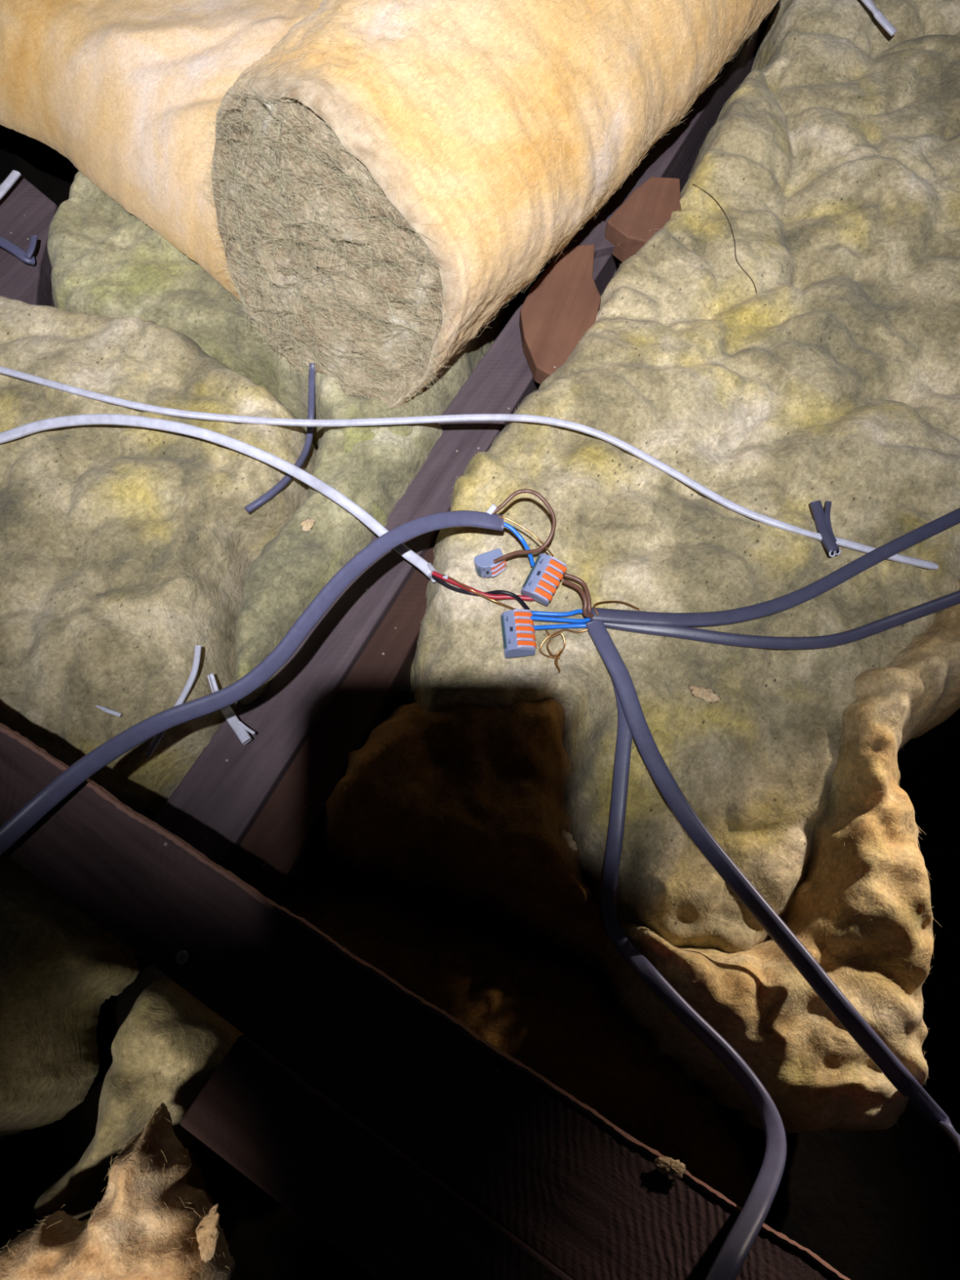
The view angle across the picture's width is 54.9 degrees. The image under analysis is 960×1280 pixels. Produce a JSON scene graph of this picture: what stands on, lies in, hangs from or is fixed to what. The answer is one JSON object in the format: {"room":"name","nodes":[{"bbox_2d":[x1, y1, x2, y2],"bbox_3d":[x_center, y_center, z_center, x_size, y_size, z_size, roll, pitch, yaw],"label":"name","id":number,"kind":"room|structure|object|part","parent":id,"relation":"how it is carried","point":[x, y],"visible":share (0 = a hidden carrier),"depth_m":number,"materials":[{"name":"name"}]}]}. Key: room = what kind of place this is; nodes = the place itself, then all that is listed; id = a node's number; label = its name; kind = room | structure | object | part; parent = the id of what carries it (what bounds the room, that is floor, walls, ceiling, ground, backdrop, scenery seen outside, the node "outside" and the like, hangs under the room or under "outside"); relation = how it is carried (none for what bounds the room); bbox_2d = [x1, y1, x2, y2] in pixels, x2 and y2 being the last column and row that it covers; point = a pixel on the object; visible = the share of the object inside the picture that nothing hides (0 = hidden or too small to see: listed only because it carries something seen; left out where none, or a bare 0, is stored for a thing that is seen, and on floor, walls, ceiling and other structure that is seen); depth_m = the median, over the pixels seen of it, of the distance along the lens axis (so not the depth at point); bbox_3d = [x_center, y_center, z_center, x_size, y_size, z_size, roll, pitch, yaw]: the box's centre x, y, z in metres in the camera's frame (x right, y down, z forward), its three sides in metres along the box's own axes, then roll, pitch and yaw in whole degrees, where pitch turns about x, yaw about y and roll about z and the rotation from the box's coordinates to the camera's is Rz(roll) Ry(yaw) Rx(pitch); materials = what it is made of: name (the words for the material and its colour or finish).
{"room":"attic","nodes":[
{"label":"attic","id":0,"kind":"room"},
{"bbox_2d":[0,722,850,1279],"bbox_3d":[-0.069,0.203,0.478,0.687,0.052,0.070,29,71,11],"label":"beam","id":1,"kind":"structure","parent":0,"point":[589,1197],"depth_m":0.45,"materials":[{"name":"brown wood"}]},
{"bbox_2d":[180,1034,573,1279],"bbox_3d":[-0.004,0.292,0.430,0.298,0.040,0.047,31,71,12],"label":"board","id":2,"kind":"object","parent":1,"relation":"on","point":[382,1209],"visible":0.8,"depth_m":0.43,"materials":[{"name":"brown wood"}]},
{"bbox_2d":[653,1156,686,1179],"bbox_3d":[0.089,0.246,0.431,0.016,0.003,0.008,12,69,5],"label":"scrap","id":3,"kind":"object","parent":1,"relation":"on","point":[668,1166],"visible":1,"depth_m":0.43,"materials":[{"name":"fabric"}]},
{"bbox_2d":[0,0,959,1279],"bbox_3d":[0.000,0.007,0.817,3.200,0.001,3.400,0,68,0],"label":"floor","id":4,"kind":"structure","parent":0,"point":[882,1204],"depth_m":0.67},
{"bbox_2d":[0,175,57,306],"bbox_3d":[-0.457,-0.311,0.859,0.154,0.100,0.221,0,68,0],"label":"joist","id":5,"kind":"object","parent":4,"relation":"on","point":[25,211],"visible":0.29,"depth_m":0.83,"materials":[{"name":"brown wood"}]},
{"bbox_2d":[0,169,21,199],"bbox_3d":[-0.439,-0.386,0.823,0.010,0.004,0.090,26,70,10],"label":"cable","id":6,"kind":"object","parent":5,"relation":"on","point":[14,175],"visible":1,"depth_m":0.83,"materials":[{"name":"white plastic"}]},
{"bbox_2d":[0,235,37,265],"bbox_3d":[-0.425,-0.344,0.808,0.080,0.011,0.025,8,68,3],"label":"cable","id":7,"kind":"object","parent":5,"relation":"on","point":[27,256],"visible":1,"depth_m":0.80,"materials":[{"name":"grey plastic"}]},
{"bbox_2d":[47,170,509,526],"bbox_3d":[-0.192,-0.314,0.816,0.433,0.109,0.401,22,70,9],"label":"insulation batt","id":8,"kind":"object","parent":5,"relation":"on","point":[104,260],"visible":0.23,"depth_m":0.76,"materials":[{"name":"grey fabric"}]},
{"bbox_2d":[0,0,323,302],"bbox_3d":[-0.368,-0.744,0.890,0.724,0.100,0.847,17,69,7],"label":"insulation batt","id":9,"kind":"object","parent":8,"relation":"on","point":[115,87],"visible":0.55,"depth_m":0.75,"materials":[{"name":"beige fabric"}]},
{"bbox_2d":[187,0,778,427],"bbox_3d":[0.013,-0.443,0.734,0.260,0.222,0.564,34,72,13],"label":"roll","id":10,"kind":"object","parent":8,"relation":"on","point":[386,177],"visible":1,"depth_m":0.64,"materials":[{"name":"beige fabric"}]},
{"bbox_2d":[0,855,139,1140],"bbox_3d":[-0.322,0.234,0.620,0.142,0.124,0.196,0,68,0],"label":"insulation batt","id":11,"kind":"object","parent":4,"relation":"on","point":[59,966],"visible":0.8,"depth_m":0.60,"materials":[{"name":"grey fabric"}]},
{"bbox_2d":[34,974,243,1220],"bbox_3d":[-0.214,0.300,0.589,0.089,0.130,0.164,25,70,10],"label":"insulation batt","id":12,"kind":"object","parent":4,"relation":"on","point":[170,1044],"visible":0.74,"depth_m":0.55,"materials":[{"name":"grey fabric"}]},
{"bbox_2d":[87,1152,213,1218],"bbox_3d":[-0.228,0.389,0.541,0.120,0.153,0.099,-25,70,-10],"label":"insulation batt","id":13,"kind":"object","parent":4,"relation":"on","point":[195,1180],"visible":0.06,"depth_m":0.62,"materials":[{"name":"brown fabric"}]},
{"bbox_2d":[0,1102,235,1279],"bbox_3d":[-0.181,0.319,0.443,0.131,0.057,0.115,-40,73,-15],"label":"insulation","id":14,"kind":"object","parent":13,"relation":"on","point":[144,1225],"visible":1,"depth_m":0.45,"materials":[{"name":"fabric"}]},
{"bbox_2d":[195,1203,220,1262],"bbox_3d":[-0.135,0.292,0.453,0.014,0.005,0.028,0,68,0],"label":"scrap","id":15,"kind":"object","parent":14,"relation":"on","point":[207,1233],"visible":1,"depth_m":0.45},
{"bbox_2d":[152,0,778,868],"bbox_3d":[0.043,-0.228,0.829,0.060,0.110,1.061,28,71,11],"label":"joist","id":16,"kind":"object","parent":4,"relation":"on","point":[220,797],"visible":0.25,"depth_m":0.69,"materials":[{"name":"brown wood"}]},
{"bbox_2d":[0,295,316,819],"bbox_3d":[-0.356,-0.097,0.722,0.435,0.124,0.384,14,69,6],"label":"insulation batt","id":17,"kind":"object","parent":16,"relation":"on","point":[125,550],"visible":0.85,"depth_m":0.67,"materials":[{"name":"yellow fabric"}]},
{"bbox_2d":[95,705,121,716],"bbox_3d":[-0.246,0.047,0.613,0.018,0.002,0.003,18,69,7],"label":"scrap","id":18,"kind":"object","parent":17,"relation":"on","point":[104,708],"visible":1,"depth_m":0.61,"materials":[{"name":"white plastic"}]},
{"bbox_2d":[136,810,150,816],"bbox_3d":[-0.247,0.126,0.675,0.016,0.003,0.007,-21,70,-8],"label":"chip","id":19,"kind":"object","parent":17,"relation":"attached to","point":[144,813],"visible":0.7,"depth_m":0.68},
{"bbox_2d":[146,645,201,759],"bbox_3d":[-0.204,0.042,0.624,0.010,0.008,0.083,17,69,7],"label":"cable offcut","id":20,"kind":"object","parent":17,"relation":"on","point":[181,699],"visible":0.75,"depth_m":0.62,"materials":[{"name":"white plastic"}]},
{"bbox_2d":[244,363,315,513],"bbox_3d":[-0.145,-0.148,0.716,0.019,0.045,0.133,18,69,7],"label":"cable","id":21,"kind":"object","parent":17,"relation":"on","point":[302,458],"visible":0.92,"depth_m":0.72,"materials":[{"name":"grey plastic"}]},
{"bbox_2d":[0,365,938,569],"bbox_3d":[-0.035,-0.154,0.688,0.744,0.022,0.063,12,68,5],"label":"cable","id":22,"kind":"object","parent":17,"relation":"on","point":[611,439],"visible":1,"depth_m":0.69,"materials":[{"name":"white plastic"}]},
{"bbox_2d":[207,673,255,744],"bbox_3d":[-0.174,0.048,0.642,0.012,0.018,0.055,-34,72,-13],"label":"sheath offcut","id":23,"kind":"object","parent":16,"relation":"on","point":[241,730],"visible":0.73,"depth_m":0.64,"materials":[{"name":"white plastic"}]},
{"bbox_2d":[225,533,438,906],"bbox_3d":[-0.082,0.049,0.724,0.043,0.100,0.412,26,70,10],"label":"joist","id":24,"kind":"object","parent":16,"relation":"attached to","point":[284,847],"visible":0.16,"depth_m":0.66,"materials":[{"name":"brown wood"}]},
{"bbox_2d":[408,0,959,953],"bbox_3d":[0.351,-0.290,0.802,0.474,0.138,1.184,28,71,11],"label":"insulation batt","id":25,"kind":"object","parent":24,"relation":"on","point":[833,167],"visible":0.88,"depth_m":0.68,"materials":[{"name":"yellow fabric"}]},
{"bbox_2d":[0,413,534,609],"bbox_3d":[-0.164,-0.103,0.674,0.451,0.044,0.071,16,69,6],"label":"cable","id":26,"kind":"object","parent":25,"relation":"on","point":[353,508],"visible":0.99,"depth_m":0.67,"materials":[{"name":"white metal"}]},
{"bbox_2d":[0,488,555,855],"bbox_3d":[-0.118,0.005,0.555,0.401,0.104,0.065,-35,72,-13],"label":"cable","id":27,"kind":"object","parent":25,"relation":"on","point":[60,788],"visible":1,"depth_m":0.55,"materials":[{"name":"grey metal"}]},
{"bbox_2d":[473,548,506,577],"bbox_3d":[0.007,-0.053,0.644,0.022,0.015,0.015,-19,69,-7],"label":"connector","id":28,"kind":"object","parent":25,"relation":"on","point":[485,566],"visible":0.97,"depth_m":0.64,"materials":[{"name":"grey plastic"}]},
{"bbox_3d":[0.013,-0.053,0.641,0.012,0.004,0.006,-19,60,-6],"label":"lever","id":29,"kind":"part","parent":28,"relation":"part of","materials":[{"name":"orange plastic"}]},
{"bbox_3d":[0.013,-0.051,0.646,0.012,0.004,0.006,-19,60,-6],"label":"lever","id":30,"kind":"part","parent":28,"relation":"part of","materials":[{"name":"orange plastic"}]},
{"bbox_2d":[500,608,536,657],"bbox_3d":[0.026,-0.005,0.620,0.022,0.018,0.031,-5,68,-2],"label":"connector","id":31,"kind":"object","parent":25,"relation":"on","point":[517,624],"visible":1,"depth_m":0.61,"materials":[{"name":"grey plastic"}]},
{"bbox_3d":[0.029,-0.016,0.623,0.012,0.006,0.004,-6,60,2],"label":"lever","id":32,"kind":"part","parent":31,"relation":"part of","materials":[{"name":"orange plastic"}]},
{"bbox_3d":[0.030,-0.012,0.620,0.012,0.006,0.004,-6,60,2],"label":"lever","id":33,"kind":"part","parent":31,"relation":"part of","materials":[{"name":"orange plastic"}]},
{"bbox_3d":[0.030,-0.007,0.617,0.012,0.006,0.004,-6,60,2],"label":"lever","id":34,"kind":"part","parent":31,"relation":"part of","materials":[{"name":"orange plastic"}]},
{"bbox_3d":[0.031,-0.002,0.614,0.012,0.006,0.004,-6,60,2],"label":"lever","id":35,"kind":"part","parent":31,"relation":"part of","materials":[{"name":"orange plastic"}]},
{"bbox_3d":[0.031,0.003,0.612,0.012,0.006,0.004,-6,60,2],"label":"lever","id":36,"kind":"part","parent":31,"relation":"part of","materials":[{"name":"orange plastic"}]},
{"bbox_2d":[520,553,567,605],"bbox_3d":[0.044,-0.042,0.631,0.022,0.016,0.031,25,70,10],"label":"connector","id":37,"kind":"object","parent":25,"relation":"on","point":[545,575],"visible":1,"depth_m":0.63,"materials":[{"name":"grey plastic"}]},
{"bbox_3d":[0.043,-0.031,0.625,0.012,0.006,0.004,25,76,10],"label":"lever","id":38,"kind":"part","parent":37,"relation":"part of","materials":[{"name":"orange plastic"}]},
{"bbox_3d":[0.046,-0.036,0.626,0.012,0.006,0.004,25,76,10],"label":"lever","id":39,"kind":"part","parent":37,"relation":"part of","materials":[{"name":"orange plastic"}]},
{"bbox_3d":[0.048,-0.041,0.628,0.012,0.006,0.004,25,76,10],"label":"lever","id":40,"kind":"part","parent":37,"relation":"part of","materials":[{"name":"orange plastic"}]},
{"bbox_3d":[0.051,-0.045,0.629,0.012,0.006,0.004,25,76,10],"label":"lever","id":41,"kind":"part","parent":37,"relation":"part of","materials":[{"name":"orange plastic"}]},
{"bbox_3d":[0.053,-0.050,0.630,0.012,0.006,0.004,25,76,10],"label":"lever","id":42,"kind":"part","parent":37,"relation":"part of","materials":[{"name":"orange plastic"}]},
{"bbox_2d":[688,684,720,703],"bbox_3d":[0.149,0.035,0.613,0.023,0.004,0.010,21,69,8],"label":"scrap","id":43,"kind":"object","parent":25,"relation":"on","point":[708,695],"visible":1,"depth_m":0.61,"materials":[{"name":"beige"}]},
{"bbox_2d":[692,183,757,293],"bbox_3d":[0.209,-0.340,0.776,0.016,0.011,0.119,-18,69,-7],"label":"thread","id":44,"kind":"object","parent":25,"relation":"on","point":[692,184],"visible":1,"depth_m":0.77,"materials":[{"name":"brown"}]},
{"bbox_2d":[530,507,959,626],"bbox_3d":[0.214,-0.049,0.637,0.369,0.022,0.054,-13,69,-5],"label":"cable","id":45,"kind":"object","parent":25,"relation":"on","point":[939,525],"visible":1,"depth_m":0.63,"materials":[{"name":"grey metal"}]},
{"bbox_2d":[530,572,959,649],"bbox_3d":[0.196,-0.023,0.618,0.325,0.039,0.051,0,68,0],"label":"cable","id":46,"kind":"object","parent":25,"relation":"on","point":[952,599],"visible":1,"depth_m":0.62,"materials":[{"name":"grey plastic"}]},
{"bbox_2d":[809,500,840,556],"bbox_3d":[0.246,-0.079,0.657,0.016,0.006,0.045,0,68,0],"label":"sheath offcut","id":47,"kind":"object","parent":25,"relation":"on","point":[821,517],"visible":1,"depth_m":0.66,"materials":[{"name":"grey plastic"}]},
{"bbox_2d":[861,0,897,35],"bbox_3d":[0.368,-0.597,0.873,0.013,0.021,0.067,-37,73,-14],"label":"cable","id":48,"kind":"object","parent":25,"relation":"on","point":[878,15],"visible":1,"depth_m":0.87,"materials":[{"name":"white plastic"}]},
{"bbox_2d":[234,414,442,704],"bbox_3d":[-0.128,-0.072,0.721,0.101,0.104,0.286,27,70,10],"label":"insulation batt","id":49,"kind":"object","parent":16,"relation":"on","point":[291,570],"visible":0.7,"depth_m":0.68,"materials":[{"name":"grey fabric"}]},
{"bbox_2d":[299,517,315,531],"bbox_3d":[-0.126,-0.084,0.675,0.009,0.004,0.013,35,72,13],"label":"scrap","id":50,"kind":"object","parent":49,"relation":"on","point":[307,525],"visible":1,"depth_m":0.67,"materials":[{"name":"beige"}]},
{"bbox_2d":[519,244,601,384],"bbox_3d":[0.067,-0.271,0.776,0.068,0.020,0.142,0,68,0],"label":"fragment","id":51,"kind":"object","parent":16,"relation":"on","point":[563,304],"visible":0.75,"depth_m":0.77,"materials":[{"name":"red wood"}]},
{"bbox_2d":[573,220,614,257],"bbox_3d":[0.103,-0.337,0.808,0.040,0.010,0.066,39,73,14],"label":"timber offcut","id":52,"kind":"object","parent":16,"relation":"on","point":[596,235],"visible":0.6,"depth_m":0.81,"materials":[{"name":"brown wood"}]},
{"bbox_2d":[604,177,680,262],"bbox_3d":[0.150,-0.369,0.812,0.048,0.030,0.084,34,72,13],"label":"fragment","id":53,"kind":"object","parent":16,"relation":"on","point":[650,206],"visible":0.8,"depth_m":0.80,"materials":[{"name":"red wood"}]},
{"bbox_2d":[323,698,608,982],"bbox_3d":[0.019,0.118,0.669,0.263,0.139,0.170,20,69,8],"label":"insulation batt","id":54,"kind":"object","parent":4,"relation":"on","point":[465,801],"visible":0.82,"depth_m":0.62,"materials":[{"name":"brown fabric"}]},
{"bbox_2d":[558,827,577,851],"bbox_3d":[0.059,0.135,0.624,0.008,0.003,0.019,-27,71,-11],"label":"scrap","id":55,"kind":"object","parent":54,"relation":"on","point":[566,835],"visible":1,"depth_m":0.62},
{"bbox_2d":[585,577,959,1134],"bbox_3d":[0.229,0.105,0.633,0.211,0.155,0.424,21,69,8],"label":"insulation batt","id":56,"kind":"object","parent":54,"relation":"on","point":[861,907],"visible":0.78,"depth_m":0.55,"materials":[{"name":"fabric"}]},
{"bbox_2d":[601,675,786,1279],"bbox_3d":[0.116,0.157,0.511,0.076,0.172,0.334,0,68,0],"label":"cable","id":57,"kind":"object","parent":56,"relation":"on","point":[743,1234],"visible":1,"depth_m":0.51,"materials":[{"name":"grey plastic"}]},
{"bbox_2d":[533,620,959,1153],"bbox_3d":[0.162,0.129,0.553,0.054,0.168,0.400,-31,71,-12],"label":"cable","id":58,"kind":"object","parent":56,"relation":"on","point":[900,1077],"visible":1,"depth_m":0.55,"materials":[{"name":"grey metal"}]},
{"bbox_2d":[281,874,752,1208],"bbox_3d":[0.031,0.278,0.639,0.439,0.096,0.141,33,72,12],"label":"insulation batt","id":59,"kind":"object","parent":4,"relation":"on","point":[553,1017],"visible":0.44,"depth_m":0.61,"materials":[{"name":"brown fabric"}]}
]}

